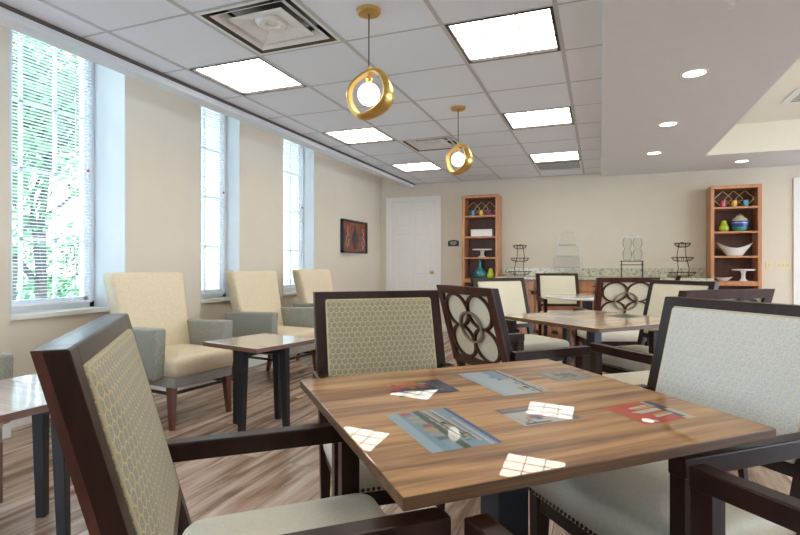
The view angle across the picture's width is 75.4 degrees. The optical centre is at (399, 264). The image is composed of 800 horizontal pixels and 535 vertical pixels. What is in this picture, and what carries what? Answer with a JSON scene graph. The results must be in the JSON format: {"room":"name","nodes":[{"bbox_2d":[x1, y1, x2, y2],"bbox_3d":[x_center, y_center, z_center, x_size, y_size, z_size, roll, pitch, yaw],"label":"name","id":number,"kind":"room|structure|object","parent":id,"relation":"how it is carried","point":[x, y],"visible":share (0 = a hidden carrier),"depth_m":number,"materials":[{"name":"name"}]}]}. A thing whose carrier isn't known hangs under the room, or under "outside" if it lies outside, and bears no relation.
{"room":"care facility","nodes":[
{"label":"care facility","id":0,"kind":"room"},
{"bbox_2d":[0,25,380,377],"bbox_3d":[-2.605,-0.400,3.656,0.510,2.980,11.350,0,0,21],"label":"wall","id":1,"kind":"structure","parent":0,"point":[163,128],"depth_m":4.76,"materials":[{"name":"paint"}]},
{"bbox_2d":[11,33,109,320],"bbox_3d":[-2.575,-0.700,3.781,0.256,2.140,0.847,0,0,21],"label":"window","id":2,"kind":"structure","parent":1,"relation":"in","point":[31,312],"depth_m":4.01,"materials":[{"name":"white plastic"}]},
{"bbox_2d":[11,29,91,307],"bbox_3d":[-2.601,-0.725,3.791,0.052,2.040,0.753,0,0,21],"label":"blind","id":3,"kind":"object","parent":2,"relation":"attached to","point":[14,37],"visible":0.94,"depth_m":3.83,"materials":[{"name":"white plastic"}]},
{"bbox_2d":[9,29,125,322],"bbox_3d":[-2.483,-0.713,3.746,0.353,2.155,0.861,0,0,21],"label":"window reveal","id":4,"kind":"structure","parent":1,"relation":"attached to","point":[109,84],"depth_m":4.13,"materials":[{"name":"white paint"}]},
{"bbox_2d":[1,354,267,439],"bbox_3d":[-2.441,1.030,3.593,0.188,0.120,11.350,0,0,21],"label":"baseboard","id":5,"kind":"structure","parent":1,"relation":"attached to","point":[6,429],"depth_m":3.53,"materials":[{"name":"white paint"}]},
{"bbox_2d":[0,7,413,187],"bbox_3d":[-1.854,-1.369,3.367,0.118,0.162,11.350,0,0,21],"label":"trim","id":6,"kind":"structure","parent":1,"relation":"attached to","point":[9,19],"depth_m":3.66,"materials":[{"name":"paint"}]},
{"bbox_2d":[0,2,414,184],"bbox_3d":[-1.792,-1.351,3.343,0.016,0.038,11.350,0,0,21],"label":"trim","id":7,"kind":"structure","parent":1,"relation":"attached to","point":[3,5],"depth_m":3.59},
{"bbox_2d":[201,107,229,303],"bbox_3d":[-1.908,-0.700,5.172,0.180,2.140,0.552,0,0,21],"label":"window","id":8,"kind":"structure","parent":1,"relation":"in","point":[212,298],"depth_m":5.38,"materials":[{"name":"white plastic"}]},
{"bbox_2d":[201,106,225,294],"bbox_3d":[-1.899,-0.725,5.168,0.052,2.040,0.458,0,0,21],"label":"blind","id":9,"kind":"object","parent":8,"relation":"attached to","point":[223,119],"visible":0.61,"depth_m":5.22,"materials":[{"name":"white plastic"}]},
{"bbox_2d":[226,116,239,296],"bbox_3d":[-1.855,-0.713,5.152,0.193,2.155,0.566,0,0,21],"label":"trim","id":10,"kind":"structure","parent":1,"relation":"attached to","point":[232,125],"depth_m":5.40,"materials":[{"name":"white paint"}]},
{"bbox_2d":[283,141,302,295],"bbox_3d":[-1.386,-0.700,6.498,0.180,2.140,0.702,0,0,21],"label":"window","id":11,"kind":"structure","parent":1,"relation":"in","point":[299,260],"depth_m":6.77,"materials":[{"name":"white plastic"}]},
{"bbox_2d":[283,138,302,288],"bbox_3d":[-1.377,-0.725,6.494,0.052,2.040,0.608,0,0,21],"label":"blind","id":12,"kind":"object","parent":11,"relation":"attached to","point":[301,154],"visible":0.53,"depth_m":6.57,"materials":[{"name":"white plastic"}]},
{"bbox_2d":[303,146,313,269],"bbox_3d":[-1.338,-0.713,6.479,0.183,2.155,0.716,0,0,21],"label":"trim","id":13,"kind":"structure","parent":1,"relation":"attached to","point":[308,154],"depth_m":6.80,"materials":[{"name":"white paint"}]},
{"bbox_2d":[340,218,367,253],"bbox_3d":[-0.688,-0.425,7.852,0.050,0.490,0.840,0,0,21],"label":"framed painting","id":14,"kind":"object","parent":1,"relation":"attached to","point":[353,234],"visible":1,"depth_m":7.79,"materials":[{"name":"wood"}]},
{"bbox_2d":[0,0,602,183],"bbox_3d":[-0.440,-1.580,2.822,2.990,0.460,11.350,0,0,21],"label":"ceiling","id":15,"kind":"structure","parent":0,"point":[186,41],"depth_m":3.63,"materials":[{"name":"tile"}]},
{"bbox_2d":[189,57,306,95],"bbox_3d":[-1.077,-1.360,3.740,0.586,0.028,0.586,0,0,21],"label":"recessed light","id":16,"kind":"object","parent":15,"relation":"in","point":[251,76],"visible":0.75,"depth_m":3.74,"materials":[{"name":"white plastic"}]},
{"bbox_2d":[194,0,341,54],"bbox_3d":[-0.727,-1.403,2.951,0.586,0.113,0.586,0,0,21],"label":"ceiling vent","id":17,"kind":"object","parent":15,"relation":"in","point":[265,27],"visible":0.97,"depth_m":2.97,"materials":[{"name":"metal"}]},
{"bbox_2d":[38,0,601,183],"bbox_3d":[-0.440,-1.354,2.822,2.890,0.016,11.350,0,0,21],"label":"ceiling grid","id":18,"kind":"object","parent":15,"relation":"attached to","point":[427,2],"depth_m":3.51,"materials":[{"name":"metal"}]},
{"bbox_2d":[323,127,395,144],"bbox_3d":[-0.419,-1.360,5.448,0.586,0.028,0.586,0,0,21],"label":"recessed light","id":19,"kind":"object","parent":15,"relation":"in","point":[363,135],"visible":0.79,"depth_m":5.48,"materials":[{"name":"white plastic"}]},
{"bbox_2d":[346,4,393,119],"bbox_3d":[-0.165,-1.060,2.743,0.288,0.579,0.124,0,0,29],"label":"pendant light","id":20,"kind":"object","parent":15,"relation":"hanging from","point":[368,93],"visible":1,"depth_m":2.71,"materials":[{"name":"gold metal"}]},
{"bbox_2d":[365,66,372,82],"bbox_3d":[-0.165,-1.008,2.743,0.044,0.085,0.044,0,0,29],"label":"socket","id":21,"kind":"object","parent":20,"relation":"attached to","point":[369,71],"depth_m":2.73,"materials":[{"name":"gold metal"}]},
{"bbox_2d":[390,162,442,171],"bbox_3d":[0.239,-1.360,7.155,0.586,0.028,0.586,0,0,21],"label":"recessed light","id":22,"kind":"object","parent":15,"relation":"in","point":[425,166],"visible":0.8,"depth_m":7.21,"materials":[{"name":"white plastic"}]},
{"bbox_2d":[400,136,461,151],"bbox_3d":[0.370,-1.403,5.797,0.586,0.113,0.586,0,0,21],"label":"ceiling vent","id":23,"kind":"object","parent":15,"relation":"in","point":[438,143],"visible":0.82,"depth_m":5.88,"materials":[{"name":"metal"}]},
{"bbox_2d":[446,105,472,174],"bbox_3d":[0.499,-1.060,4.437,0.124,0.579,0.288,0,0,-42],"label":"pendant light","id":24,"kind":"object","parent":15,"relation":"hanging from","point":[458,159],"visible":1,"depth_m":4.39,"materials":[{"name":"gold metal"}]},
{"bbox_2d":[445,6,560,63],"bbox_3d":[0.631,-1.360,3.082,0.586,0.028,0.586,0,0,21],"label":"recessed light","id":25,"kind":"object","parent":15,"relation":"in","point":[530,32],"visible":0.86,"depth_m":3.06,"materials":[{"name":"white plastic"}]},
{"bbox_2d":[502,107,573,129],"bbox_3d":[1.289,-1.360,4.790,0.586,0.028,0.586,0,0,21],"label":"recessed light","id":26,"kind":"object","parent":15,"relation":"in","point":[554,116],"visible":0.84,"depth_m":4.81,"materials":[{"name":"white plastic"}]},
{"bbox_2d":[529,151,579,163],"bbox_3d":[1.947,-1.360,6.497,0.586,0.028,0.586,0,0,21],"label":"recessed light","id":27,"kind":"object","parent":15,"relation":"in","point":[572,155],"visible":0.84,"depth_m":6.55,"materials":[{"name":"white plastic"}]},
{"bbox_2d":[536,161,579,169],"bbox_3d":[2.153,-1.346,7.034,0.540,0.015,0.480,0,0,21],"label":"ceiling vent","id":28,"kind":"object","parent":15,"relation":"in","point":[572,164],"visible":1,"depth_m":6.98,"materials":[{"name":"metal"}]},
{"bbox_2d":[0,332,791,534],"bbox_3d":[1.412,1.150,2.135,9.300,0.120,11.800,0,0,21],"label":"floor","id":29,"kind":"structure","parent":0,"point":[218,486],"depth_m":2.75,"materials":[{"name":"brown wood"}]},
{"bbox_2d":[0,352,13,502],"bbox_3d":[-2.226,0.574,2.297,0.715,1.039,0.670,0,0,28],"label":"lounge armchair","id":30,"kind":"object","parent":29,"relation":"on","point":[6,359],"visible":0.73,"depth_m":2.42,"materials":[{"name":"grey fabric"}]},
{"bbox_2d":[0,373,70,534],"bbox_3d":[-1.540,0.799,2.051,0.600,0.583,0.600,0,0,24],"label":"side table","id":31,"kind":"object","parent":29,"relation":"on","point":[21,396],"visible":0.52,"depth_m":2.07,"materials":[{"name":"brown wood"}]},
{"bbox_2d":[103,272,232,430],"bbox_3d":[-1.657,0.574,3.771,0.715,1.039,0.670,0,0,28],"label":"lounge armchair","id":32,"kind":"object","parent":29,"relation":"on","point":[174,356],"visible":0.72,"depth_m":3.71,"materials":[{"name":"beige fabric"}]},
{"bbox_2d":[30,313,450,534],"bbox_3d":[-0.278,0.602,1.043,0.640,0.980,0.589,0,0,-20],"label":"armchair","id":33,"kind":"object","parent":29,"relation":"on","point":[120,460],"visible":0.99,"depth_m":0.86,"materials":[{"name":"beige fabric"}]},
{"bbox_2d":[203,333,314,431],"bbox_3d":[-0.938,0.799,3.491,0.528,0.583,0.528,0,0,34],"label":"side table","id":34,"kind":"object","parent":29,"relation":"on","point":[243,347],"visible":0.84,"depth_m":3.40,"materials":[{"name":"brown wood"}]},
{"bbox_2d":[225,270,315,380],"bbox_3d":[-1.197,0.574,4.965,0.715,1.039,0.670,0,0,28],"label":"lounge armchair","id":35,"kind":"object","parent":29,"relation":"on","point":[254,294],"visible":0.57,"depth_m":4.89,"materials":[{"name":"beige fabric"}]},
{"bbox_2d":[292,269,332,359],"bbox_3d":[-0.786,0.574,6.034,0.715,1.039,0.670,0,0,28],"label":"lounge armchair","id":36,"kind":"object","parent":29,"relation":"on","point":[307,282],"visible":0.13,"depth_m":5.96,"materials":[{"name":"beige fabric"}]},
{"bbox_2d":[313,290,455,510],"bbox_3d":[-0.007,0.602,1.953,0.589,0.980,0.640,0,0,-18],"label":"armchair","id":37,"kind":"object","parent":29,"relation":"on","point":[356,332],"visible":0.38,"depth_m":2.14,"materials":[{"name":"beige fabric"}]},
{"bbox_2d":[462,194,501,286],"bbox_3d":[1.276,0.007,8.068,0.560,2.165,0.315,0,0,21],"label":"bookcase","id":38,"kind":"object","parent":29,"relation":"on","point":[493,259],"visible":0.61,"depth_m":8.13,"materials":[{"name":"brown wood"}]},
{"bbox_2d":[473,260,486,277],"bbox_3d":[1.242,0.067,8.020,0.224,0.285,0.224,0,0,21],"label":"bottle vase","id":39,"kind":"object","parent":38,"relation":"on","point":[479,272],"visible":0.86,"depth_m":7.95,"materials":[{"name":"teal glass"}]},
{"bbox_2d":[466,202,494,215],"bbox_3d":[1.254,-0.869,8.011,0.466,0.211,0.082,0,0,21],"label":"votive holder","id":40,"kind":"object","parent":38,"relation":"on","point":[488,212],"visible":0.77,"depth_m":8.02,"materials":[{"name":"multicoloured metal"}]},
{"bbox_2d":[472,249,491,256],"bbox_3d":[1.271,-0.183,7.998,0.310,0.126,0.310,0,0,21],"label":"cake stand","id":41,"kind":"object","parent":38,"relation":"on","point":[480,250],"visible":0.85,"depth_m":7.95,"materials":[{"name":"white ceramic"}]},
{"bbox_2d":[471,229,493,235],"bbox_3d":[1.274,-0.494,8.007,0.336,0.107,0.166,0,0,21],"label":"box","id":42,"kind":"object","parent":38,"relation":"on","point":[474,232],"visible":0.9,"depth_m":7.93,"materials":[{"name":"white ceramic"}]},
{"bbox_2d":[487,268,494,277],"bbox_3d":[1.393,0.130,7.940,0.124,0.160,0.124,0,0,21],"label":"vase","id":43,"kind":"object","parent":38,"relation":"on","point":[490,274],"visible":0.86,"depth_m":7.90,"materials":[{"name":"ceramic"}]},
{"bbox_2d":[436,285,590,371],"bbox_3d":[0.610,0.602,2.828,0.640,0.980,0.589,0,0,-24],"label":"armchair","id":44,"kind":"object","parent":29,"relation":"on","point":[476,326],"visible":0.38,"depth_m":2.66,"materials":[{"name":"brown wood"}]},
{"bbox_2d":[470,277,569,365],"bbox_3d":[0.988,0.602,4.287,0.589,0.980,0.640,0,0,-26],"label":"armchair","id":45,"kind":"object","parent":29,"relation":"on","point":[512,291],"visible":0.33,"depth_m":4.47,"materials":[{"name":"beige fabric"}]},
{"bbox_2d":[516,279,534,334],"bbox_3d":[1.763,0.648,7.712,0.542,0.884,0.630,0,0,21],"label":"base cabinet","id":46,"kind":"object","parent":29,"relation":"on","point":[529,283],"visible":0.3,"depth_m":7.38,"materials":[{"name":"brown wood"}]},
{"bbox_2d":[300,359,775,534],"bbox_3d":[0.277,0.719,1.378,0.924,0.741,0.812,0,0,-22],"label":"dining table","id":47,"kind":"object","parent":29,"relation":"on","point":[501,474],"visible":0.86,"depth_m":1.15,"materials":[{"name":"brown wood"}]},
{"bbox_2d":[383,379,459,396],"bbox_3d":[0.059,0.354,1.494,0.184,0.005,0.144,0,0,-22],"label":"print","id":48,"kind":"object","parent":47,"relation":"on","point":[416,388],"visible":1,"depth_m":1.49},
{"bbox_2d":[386,408,501,452],"bbox_3d":[0.089,0.363,1.157,0.164,0.007,0.254,0,0,-22],"label":"print","id":49,"kind":"object","parent":47,"relation":"on","point":[441,429],"visible":1,"depth_m":1.14},
{"bbox_2d":[459,370,550,395],"bbox_3d":[0.308,0.355,1.573,0.154,0.008,0.271,0,0,-22],"label":"print","id":50,"kind":"object","parent":47,"relation":"on","point":[505,384],"visible":1,"depth_m":1.55},
{"bbox_2d":[495,403,580,425],"bbox_3d":[0.334,0.363,1.262,0.163,0.004,0.126,0,0,-22],"label":"print","id":51,"kind":"object","parent":47,"relation":"on","point":[541,413],"visible":1,"depth_m":1.26},
{"bbox_2d":[535,369,596,381],"bbox_3d":[0.532,0.355,1.668,0.158,0.004,0.122,0,0,-22],"label":"print","id":52,"kind":"object","parent":47,"relation":"on","point":[560,375],"visible":1,"depth_m":1.66},
{"bbox_2d":[602,401,695,424],"bbox_3d":[0.616,0.365,1.288,0.162,0.004,0.142,0,0,-22],"label":"print","id":53,"kind":"object","parent":47,"relation":"on","point":[646,412],"visible":1,"depth_m":1.28},
{"bbox_2d":[535,279,575,342],"bbox_3d":[2.272,0.648,7.516,0.542,0.884,0.630,0,0,21],"label":"base cabinet","id":54,"kind":"object","parent":29,"relation":"on","point":[553,332],"visible":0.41,"depth_m":7.26,"materials":[{"name":"brown wood"}]},
{"bbox_2d":[536,273,591,336],"bbox_3d":[2.088,0.602,6.660,0.589,0.980,0.640,0,0,3],"label":"armchair","id":55,"kind":"object","parent":29,"relation":"on","point":[546,283],"visible":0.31,"depth_m":6.87,"materials":[{"name":"beige fabric"}]},
{"bbox_2d":[545,294,594,357],"bbox_3d":[2.167,0.725,6.013,0.924,0.730,0.924,0,0,21],"label":"dining table","id":56,"kind":"object","parent":29,"relation":"on","point":[586,299],"visible":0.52,"depth_m":5.92,"materials":[{"name":"laminate"}]},
{"bbox_2d":[504,310,660,345],"bbox_3d":[1.325,0.725,3.535,0.920,0.730,0.900,0,0,-27],"label":"dining table","id":57,"kind":"object","parent":29,"relation":"on","point":[595,324],"visible":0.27,"depth_m":3.41,"materials":[{"name":"brown wood"}]},
{"bbox_2d":[549,318,583,321],"bbox_3d":[1.085,0.359,3.388,0.160,0.001,0.240,0,0,-27],"label":"print","id":58,"kind":"object","parent":57,"relation":"on","point":[557,319],"visible":1,"depth_m":3.38},
{"bbox_2d":[552,313,581,314],"bbox_3d":[1.227,0.359,3.800,0.170,0.001,0.160,0,0,-27],"label":"print","id":59,"kind":"object","parent":57,"relation":"on","point":[552,313],"visible":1,"depth_m":3.84},
{"bbox_2d":[601,314,644,317],"bbox_3d":[1.569,0.359,3.651,0.220,0.001,0.220,0,0,-27],"label":"print","id":60,"kind":"object","parent":57,"relation":"on","point":[612,315],"visible":1,"depth_m":3.61},
{"bbox_2d":[578,280,595,342],"bbox_3d":[2.782,0.648,7.319,0.542,0.884,0.630,0,0,21],"label":"base cabinet","id":61,"kind":"object","parent":29,"relation":"on","point":[585,286],"visible":0.06,"depth_m":7.11,"materials":[{"name":"brown wood"}]},
{"bbox_2d":[573,278,659,367],"bbox_3d":[2.027,0.602,4.899,0.589,0.980,0.640,0,0,0],"label":"armchair","id":62,"kind":"object","parent":29,"relation":"on","point":[618,295],"visible":0.49,"depth_m":4.65,"materials":[{"name":"beige fabric"}]},
{"bbox_2d":[464,463,799,534],"bbox_3d":[0.488,0.602,0.728,0.589,0.980,0.640,0,0,-24],"label":"armchair","id":63,"kind":"object","parent":29,"relation":"on","point":[711,487],"visible":1,"depth_m":0.99,"materials":[{"name":"brown wood"}]},
{"bbox_2d":[602,279,719,373],"bbox_3d":[1.763,0.602,3.643,0.640,0.980,0.589,0,0,-20],"label":"armchair","id":64,"kind":"object","parent":29,"relation":"on","point":[658,290],"visible":0.28,"depth_m":3.67,"materials":[{"name":"beige fabric"}]},
{"bbox_2d":[528,296,799,534],"bbox_3d":[0.776,0.602,1.489,0.640,0.980,0.589,0,0,-20],"label":"armchair","id":65,"kind":"object","parent":29,"relation":"on","point":[741,359],"visible":0.66,"depth_m":1.44,"materials":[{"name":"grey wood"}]},
{"bbox_2d":[589,288,774,479],"bbox_3d":[1.395,0.602,2.639,0.589,0.980,0.640,0,0,-20],"label":"armchair","id":66,"kind":"object","parent":29,"relation":"on","point":[753,295],"visible":0.07,"depth_m":2.51,"materials":[{"name":"brown wood"}]},
{"bbox_2d":[706,184,761,289],"bbox_3d":[4.412,0.025,6.860,0.570,2.130,0.315,0,0,21],"label":"bookcase","id":67,"kind":"object","parent":29,"relation":"on","point":[718,264],"visible":0.62,"depth_m":6.92,"materials":[{"name":"brown wood"}]},
{"bbox_2d":[715,277,731,280],"bbox_3d":[4.261,0.182,6.824,0.220,0.055,0.160,0,0,21],"label":"shallow dish","id":68,"kind":"object","parent":67,"relation":"on","point":[717,278],"visible":0.99,"depth_m":6.79,"materials":[{"name":"white ceramic"}]},
{"bbox_2d":[719,220,728,230],"bbox_3d":[4.284,-0.516,6.848,0.122,0.152,0.122,0,0,21],"label":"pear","id":69,"kind":"object","parent":67,"relation":"on","point":[723,226],"visible":0.86,"depth_m":6.81,"materials":[{"name":"ceramic"}]},
{"bbox_2d":[714,191,753,206],"bbox_3d":[4.390,-0.869,6.803,0.466,0.211,0.082,0,0,21],"label":"votive holder","id":70,"kind":"object","parent":67,"relation":"on","point":[733,202],"visible":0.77,"depth_m":6.80,"materials":[{"name":"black metal"}]},
{"bbox_2d":[720,201,725,206],"bbox_3d":[4.268,-0.804,6.843,0.068,0.083,0.068,0,0,21],"label":"cup","id":71,"kind":"object","parent":70,"relation":"on","point":[722,203],"depth_m":6.82,"materials":[{"name":"pink ceramic"}]},
{"bbox_2d":[731,200,736,206],"bbox_3d":[4.387,-0.804,6.797,0.068,0.083,0.068,0,0,21],"label":"cup","id":72,"kind":"object","parent":70,"relation":"on","point":[734,202],"depth_m":6.77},
{"bbox_2d":[743,200,748,205],"bbox_3d":[4.507,-0.804,6.751,0.068,0.083,0.068,0,0,21],"label":"cup","id":73,"kind":"object","parent":70,"relation":"on","point":[745,202],"depth_m":6.73,"materials":[{"name":"teal ceramic"}]},
{"bbox_2d":[717,242,753,255],"bbox_3d":[4.392,-0.208,6.795,0.420,0.175,0.220,0,0,21],"label":"bowl","id":74,"kind":"object","parent":67,"relation":"on","point":[729,251],"visible":1,"depth_m":6.74,"materials":[{"name":"white ceramic"}]},
{"bbox_2d":[731,214,748,230],"bbox_3d":[4.452,-0.558,6.783,0.201,0.235,0.201,0,0,21],"label":"ginger jar","id":75,"kind":"object","parent":67,"relation":"on","point":[739,223],"visible":0.94,"depth_m":6.72,"materials":[{"name":"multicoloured ceramic"}]},
{"bbox_2d":[731,269,755,280],"bbox_3d":[4.483,0.132,6.760,0.270,0.156,0.270,0,0,21],"label":"cake stand","id":76,"kind":"object","parent":67,"relation":"on","point":[743,271],"visible":0.94,"depth_m":6.73,"materials":[{"name":"white ceramic"}]},
{"bbox_3d":[3.801,0.648,6.927,0.542,0.884,0.630,0,0,21],"label":"base cabinet","id":77,"kind":"object","parent":29,"relation":"on","visible":0},
{"bbox_2d":[495,276,713,280],"bbox_3d":[2.780,0.186,7.313,2.760,0.036,0.647,0,0,21],"label":"countertop","id":78,"kind":"structure","parent":77,"relation":"on","point":[525,277],"depth_m":6.96,"materials":[{"name":"stone"}]},
{"bbox_2d":[508,244,530,275],"bbox_3d":[1.790,-0.072,7.733,0.339,0.480,0.273,0,0,21],"label":"stand","id":79,"kind":"object","parent":78,"relation":"on","point":[520,245],"visible":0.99,"depth_m":7.71,"materials":[{"name":"black metal"}]},
{"bbox_2d":[508,271,530,274],"bbox_3d":[1.790,0.124,7.733,0.339,0.060,0.273,0,0,21],"label":"basket","id":80,"kind":"object","parent":79,"relation":"on","point":[508,271],"depth_m":7.65,"materials":[{"name":"black metal"}]},
{"bbox_2d":[513,245,526,248],"bbox_3d":[1.790,-0.266,7.733,0.209,0.060,0.169,0,0,21],"label":"basket","id":81,"kind":"object","parent":79,"relation":"on","point":[513,245],"depth_m":7.72,"materials":[{"name":"black metal"}]},
{"bbox_2d":[553,231,580,272],"bbox_3d":[2.420,-0.162,7.491,0.370,0.650,0.196,0,0,21],"label":"plate rack","id":82,"kind":"object","parent":78,"relation":"on","point":[559,244],"visible":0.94,"depth_m":7.41,"materials":[{"name":"clear glass"}]},
{"bbox_2d":[558,244,575,245],"bbox_3d":[2.420,-0.292,7.491,0.234,0.018,0.196,0,0,21],"label":"tray","id":83,"kind":"object","parent":82,"relation":"on","point":[558,244],"depth_m":7.49,"materials":[{"name":"clear glass"}]},
{"bbox_2d":[556,255,577,256],"bbox_3d":[2.420,-0.128,7.491,0.296,0.018,0.196,0,0,21],"label":"tray","id":84,"kind":"object","parent":82,"relation":"on","point":[556,255],"depth_m":7.40,"materials":[{"name":"glass"}]},
{"bbox_2d":[620,235,643,276],"bbox_3d":[3.218,-0.121,7.183,0.312,0.577,0.212,0,0,21],"label":"dispenser","id":85,"kind":"object","parent":78,"relation":"on","point":[621,264],"visible":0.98,"depth_m":7.17,"materials":[{"name":"clear glass"}]},
{"bbox_2d":[622,238,631,260],"bbox_3d":[3.162,-0.217,7.205,0.124,0.320,0.124,0,0,21],"label":"glass jar","id":86,"kind":"object","parent":85,"relation":"on","point":[624,238],"depth_m":7.20,"materials":[{"name":"clear glass"}]},
{"bbox_2d":[633,238,641,260],"bbox_3d":[3.283,-0.217,7.158,0.124,0.320,0.124,0,0,21],"label":"glass jar","id":87,"kind":"object","parent":85,"relation":"on","point":[634,238],"depth_m":7.16,"materials":[{"name":"clear glass"}]},
{"bbox_2d":[669,242,696,277],"bbox_3d":[3.797,-0.072,6.960,0.339,0.480,0.273,0,0,21],"label":"stand","id":88,"kind":"object","parent":78,"relation":"on","point":[683,243],"visible":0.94,"depth_m":6.93,"materials":[{"name":"black metal"}]},
{"bbox_2d":[674,243,690,247],"bbox_3d":[3.797,-0.266,6.960,0.209,0.060,0.169,0,0,21],"label":"basket","id":89,"kind":"object","parent":88,"relation":"on","point":[685,246],"depth_m":6.98,"materials":[{"name":"black metal"}]},
{"bbox_2d":[671,257,693,261],"bbox_3d":[3.797,-0.076,6.960,0.279,0.060,0.225,0,0,21],"label":"basket","id":90,"kind":"object","parent":88,"relation":"on","point":[677,259],"depth_m":6.92,"materials":[{"name":"black metal"}]},
{"bbox_2d":[669,272,696,276],"bbox_3d":[3.797,0.124,6.960,0.339,0.060,0.273,0,0,21],"label":"basket","id":91,"kind":"object","parent":88,"relation":"on","point":[669,272],"depth_m":6.90,"materials":[{"name":"black metal"}]},
{"bbox_2d":[381,165,799,323],"bbox_3d":[3.517,-0.400,7.459,9.200,2.980,0.150,0,0,21],"label":"wall","id":92,"kind":"structure","parent":0,"point":[664,210],"depth_m":7.54,"materials":[{"name":"paint"}]},
{"bbox_2d":[386,196,440,310],"bbox_3d":[0.208,-0.022,8.605,0.975,2.225,0.091,0,0,21],"label":"door","id":93,"kind":"structure","parent":92,"relation":"in","point":[413,228],"depth_m":8.62,"materials":[{"name":"white paint"}]},
{"bbox_2d":[442,324,446,331],"bbox_3d":[2.900,1.030,7.609,4.760,0.120,0.015,0,0,21],"label":"baseboard","id":94,"kind":"structure","parent":92,"relation":"attached to","point":[444,329],"depth_m":8.44,"materials":[{"name":"white paint"}]},
{"bbox_2d":[448,240,458,245],"bbox_3d":[0.866,-0.355,8.393,0.180,0.100,0.012,0,0,21],"label":"wall plaque","id":95,"kind":"object","parent":92,"relation":"attached to","point":[451,242],"visible":1,"depth_m":8.39,"materials":[{"name":"black metal"}]},
{"bbox_2d":[601,0,605,176],"bbox_3d":[0.911,-1.333,2.301,0.014,0.074,11.350,0,0,21],"label":"trim","id":96,"kind":"structure","parent":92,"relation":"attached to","point":[604,1],"depth_m":3.35,"materials":[{"name":"paint"}]},
{"bbox_2d":[503,268,704,276],"bbox_3d":[2.895,0.106,7.604,2.755,0.122,0.023,0,0,21],"label":"backsplash","id":97,"kind":"structure","parent":92,"relation":"attached to","point":[610,272],"depth_m":7.51,"materials":[{"name":"stone"}]},
{"bbox_2d":[766,261,771,269],"bbox_3d":[4.878,0.005,6.847,0.070,0.116,0.014,0,0,21],"label":"switch plate","id":98,"kind":"object","parent":92,"relation":"attached to","point":[768,263],"visible":1,"depth_m":6.84,"materials":[{"name":"beige plastic"}]},
{"bbox_2d":[776,261,790,269],"bbox_3d":[5.027,0.005,6.789,0.165,0.116,0.014,0,0,21],"label":"switch plate","id":99,"kind":"object","parent":92,"relation":"attached to","point":[780,265],"visible":1,"depth_m":6.79,"materials":[{"name":"beige plastic"}]},
{"bbox_2d":[793,178,799,304],"bbox_3d":[5.581,-0.022,6.535,1.004,2.225,0.091,0,0,21],"label":"door","id":100,"kind":"structure","parent":92,"relation":"in","point":[796,181],"depth_m":6.73,"materials":[{"name":"white paint"}]},
{"bbox_2d":[666,275,680,279],"bbox_3d":[2.775,0.602,5.870,0.640,0.980,0.589,0,0,18],"label":"armchair","id":101,"kind":"object","parent":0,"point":[669,277],"visible":0.09,"depth_m":5.64,"materials":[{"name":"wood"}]},
{"bbox_2d":[602,0,799,175],"bbox_3d":[3.237,-1.595,1.405,4.970,0.590,11.350,0,0,21],"label":"ceiling","id":102,"kind":"structure","parent":0,"point":[746,48],"depth_m":3.79,"materials":[{"name":"paint"}]},
{"bbox_2d":[646,151,661,154],"bbox_3d":[2.949,-1.297,6.012,0.176,0.006,0.176,0,0,21],"label":"recessed light","id":103,"kind":"object","parent":102,"relation":"in","point":[656,152],"visible":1,"depth_m":6.03,"materials":[{"name":"white paint"}]},
{"bbox_2d":[658,121,678,126],"bbox_3d":[2.471,-1.297,4.771,0.176,0.006,0.176,0,0,21],"label":"recessed light","id":104,"kind":"object","parent":102,"relation":"in","point":[671,123],"visible":1,"depth_m":4.77,"materials":[{"name":"white glass"}]},
{"bbox_2d":[680,68,709,78],"bbox_3d":[1.994,-1.297,3.507,0.176,0.006,0.176,0,0,21],"label":"recessed light","id":105,"kind":"object","parent":102,"relation":"in","point":[694,73],"visible":1,"depth_m":3.51,"materials":[{"name":"white glass"}]},
{"bbox_2d":[723,0,735,9],"bbox_3d":[1.613,-1.275,2.518,0.070,0.050,0.070,0,0,21],"label":"sprinkler","id":106,"kind":"object","parent":102,"relation":"attached to","point":[730,1],"visible":1,"depth_m":2.52,"materials":[{"name":"white paint"}]},
{"bbox_2d":[734,160,749,162],"bbox_3d":[4.274,-1.297,6.476,0.176,0.006,0.176,0,0,21],"label":"recessed light","id":107,"kind":"object","parent":102,"relation":"in","point":[738,161],"visible":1,"depth_m":6.49,"materials":[{"name":"white paint"}]},
{"bbox_2d":[780,88,799,103],"bbox_3d":[3.995,-1.635,4.944,0.480,0.009,0.480,0,0,21],"label":"ceiling vent","id":108,"kind":"object","parent":102,"relation":"in","point":[794,97],"visible":1,"depth_m":5.08,"materials":[{"name":"white metal"}]},
{"label":"outside","id":109,"kind":"structure","parent":0,"visible":0},
{"bbox_2d":[16,276,78,299],"bbox_3d":[-24.746,1.490,25.611,55.400,0.200,90.000,0,0,21],"label":"ground","id":110,"kind":"structure","parent":109,"point":[77,277],"depth_m":31.99,"materials":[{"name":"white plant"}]},
{"bbox_2d":[12,31,78,299],"bbox_3d":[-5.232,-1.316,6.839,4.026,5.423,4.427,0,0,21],"label":"tree","id":111,"kind":"object","parent":110,"relation":"on","point":[43,252],"visible":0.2,"depth_m":6.61,"materials":[{"name":"green plant"}]},
{"bbox_2d":[12,228,78,299],"bbox_3d":[-10.396,0.125,20.079,2.973,3.109,30.205,0,0,21],"label":"hedge","id":112,"kind":"object","parent":110,"relation":"on","point":[66,261],"visible":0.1,"depth_m":17.36,"materials":[{"name":"green plant"}]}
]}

